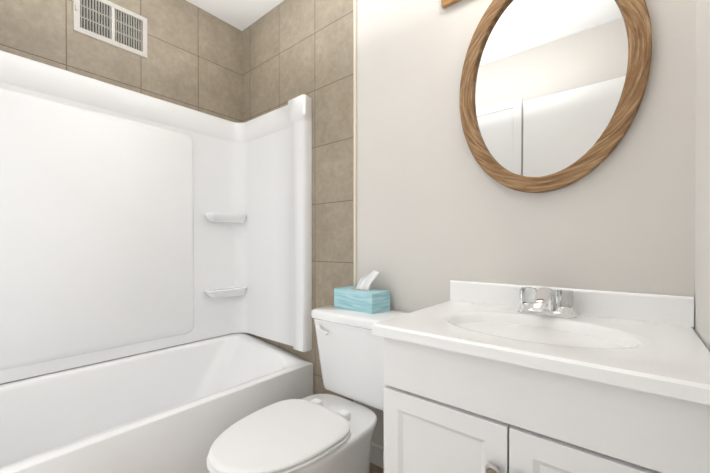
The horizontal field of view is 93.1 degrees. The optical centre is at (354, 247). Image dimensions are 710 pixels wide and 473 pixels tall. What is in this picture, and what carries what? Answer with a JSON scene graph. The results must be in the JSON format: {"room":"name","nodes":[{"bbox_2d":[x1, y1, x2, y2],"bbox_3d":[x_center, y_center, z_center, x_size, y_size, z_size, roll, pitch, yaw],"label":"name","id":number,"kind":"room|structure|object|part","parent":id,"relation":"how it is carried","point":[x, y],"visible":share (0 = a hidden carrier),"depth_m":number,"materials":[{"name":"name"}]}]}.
{"room":"bathroom","nodes":[
{"label":"bathroom","id":0,"kind":"room"},
{"bbox_2d":[186,0,283,30],"bbox_3d":[-0.403,-1.519,1.028,2.400,0.100,1.700,0,1,40],"label":"ceiling","id":1,"kind":"structure","parent":0,"point":[241,15],"depth_m":2.08,"materials":[{"name":"paint"}]},
{"bbox_2d":[370,462,383,472],"bbox_3d":[-0.403,1.081,1.046,2.400,0.100,1.700,0,1,40],"label":"floor","id":2,"kind":"structure","parent":0,"point":[374,468],"depth_m":1.56,"materials":[{"name":"tile"}]},
{"bbox_2d":[0,50,312,472],"bbox_3d":[-0.968,0.102,1.508,0.708,1.850,1.476,0,1,40],"label":"bathtub","id":3,"kind":"object","parent":2,"relation":"on","point":[139,228],"visible":0.94,"depth_m":1.71,"materials":[{"name":"white plastic"}]},
{"bbox_3d":[-1.233,-0.079,1.694,0.016,1.180,0.840,0,1,40],"label":"surround moulding","id":4,"kind":"part","parent":3,"relation":"part of","materials":[{"name":"white plastic"}]},
{"bbox_2d":[207,305,407,472],"bbox_3d":[-0.148,0.655,1.264,0.464,0.748,0.803,0,1,40],"label":"toilet","id":5,"kind":"object","parent":2,"relation":"on","point":[322,433],"visible":0.79,"depth_m":1.23,"materials":[{"name":"ceramic"}]},
{"bbox_3d":[-0.258,0.642,1.131,0.374,0.015,0.458,0,1,40],"label":"seat","id":6,"kind":"part","parent":5,"relation":"part of","materials":[{"name":"white plastic"}]},
{"bbox_3d":[-0.257,0.625,1.132,0.370,0.018,0.452,0,1,40],"label":"lid","id":7,"kind":"part","parent":5,"relation":"part of","materials":[{"name":"white plastic"}]},
{"bbox_3d":[-0.146,0.363,1.480,0.080,0.036,0.024,0,1,40],"label":"lever","id":8,"kind":"part","parent":5,"relation":"part of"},
{"bbox_3d":[0.036,0.485,1.484,0.444,0.324,0.214,0,1,40],"label":"tank","id":9,"kind":"part","parent":5,"relation":"part of","materials":[{"name":"ceramic"}]},
{"bbox_3d":[0.035,0.301,1.482,0.464,0.042,0.230,0,1,40],"label":"tank lid","id":10,"kind":"part","parent":5,"relation":"part of","materials":[{"name":"ceramic"}]},
{"bbox_2d":[334,270,389,313],"bbox_3d":[0.029,0.189,1.544,0.118,0.180,0.250,0,1,-43],"label":"tissue box","id":11,"kind":"object","parent":5,"relation":"on","point":[362,296],"visible":1,"depth_m":1.49,"materials":[{"name":"cardboard"}]},
{"bbox_2d":[372,280,709,472],"bbox_3d":[0.483,0.579,0.929,0.688,0.906,0.538,0,1,40],"label":"bathroom vanity","id":12,"kind":"object","parent":2,"relation":"on","point":[484,377],"visible":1,"depth_m":0.78,"materials":[{"name":"paint"}]},
{"bbox_3d":[0.217,0.663,0.866,0.335,0.527,0.020,0,1,40],"label":"door","id":13,"kind":"part","parent":12,"relation":"part of","materials":[{"name":"paint"}]},
{"bbox_2d":[518,287,576,318],"bbox_3d":[0.573,0.168,1.027,0.164,0.086,0.154,0,1,40],"label":"faucet","id":14,"kind":"object","parent":12,"relation":"on","point":[535,304],"depth_m":1.03,"materials":[{"name":"silver plastic"}]},
{"bbox_3d":[0.478,0.665,0.650,0.336,0.527,0.020,0,1,40],"label":"door","id":15,"kind":"part","parent":12,"relation":"part of","materials":[{"name":"paint"}]},
{"bbox_2d":[357,0,695,446],"bbox_3d":[0.108,-0.224,1.653,2.400,2.500,0.100,0,1,40],"label":"wall","id":16,"kind":"structure","parent":0,"point":[439,208],"depth_m":1.29,"materials":[{"name":"paint"}]},
{"bbox_2d":[242,0,353,401],"bbox_3d":[-0.385,-0.226,1.990,0.990,2.500,0.010,0,1,40],"label":"wall tile","id":17,"kind":"structure","parent":16,"relation":"attached to","point":[291,49],"depth_m":1.82,"materials":[{"name":"beige tile"}]},
{"bbox_2d":[353,0,356,402],"bbox_3d":[0.001,-0.224,1.669,0.014,2.500,0.012,0,1,40],"label":"trim","id":18,"kind":"structure","parent":16,"relation":"attached to","point":[355,119],"depth_m":1.66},
{"bbox_2d":[370,442,383,468],"bbox_3d":[0.199,0.980,1.512,0.501,0.095,0.013,0,1,40],"label":"baseboard","id":19,"kind":"structure","parent":16,"relation":"attached to","point":[377,454],"depth_m":1.58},
{"bbox_2d":[441,0,460,8],"bbox_3d":[0.563,-1.087,1.106,0.650,0.234,0.147,0,1,40],"label":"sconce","id":20,"kind":"object","parent":16,"relation":"attached to","point":[446,3],"visible":1,"depth_m":1.34,"materials":[{"name":"brown wood"}]},
{"bbox_2d":[459,0,651,192],"bbox_3d":[0.627,-0.575,1.132,0.560,0.776,0.030,0,1,40],"label":"mirror","id":21,"kind":"object","parent":16,"relation":"attached to","point":[552,92],"visible":0.96,"depth_m":1.11,"materials":[{"name":"brown wood"}]},
{"bbox_2d":[450,280,693,326],"bbox_3d":[0.648,0.171,1.125,0.688,0.081,0.022,0,1,40],"label":"backsplash","id":22,"kind":"structure","parent":16,"relation":"attached to","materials":[{"name":"stone"}]},
{"bbox_2d":[694,0,709,349],"bbox_3d":[0.482,-0.214,0.303,0.100,2.500,1.700,0,1,40],"label":"wall","id":23,"kind":"structure","parent":0,"point":[702,249],"depth_m":0.81,"materials":[{"name":"paint"}]},
{"bbox_3d":[-1.288,-0.224,1.771,0.100,2.500,1.700,0,1,40],"label":"wall","id":24,"kind":"structure","parent":0,"visible":0},
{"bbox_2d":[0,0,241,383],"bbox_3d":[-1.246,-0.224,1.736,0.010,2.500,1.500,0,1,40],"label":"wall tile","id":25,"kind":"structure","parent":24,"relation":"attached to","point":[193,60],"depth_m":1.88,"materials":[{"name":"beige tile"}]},
{"bbox_2d":[73,0,146,58],"bbox_3d":[-1.237,-1.146,1.720,0.016,0.220,0.320,0,1,40],"label":"air vent register","id":26,"kind":"object","parent":25,"relation":"attached to","point":[115,25],"visible":1,"depth_m":1.72,"materials":[{"name":"metal"}]}
]}

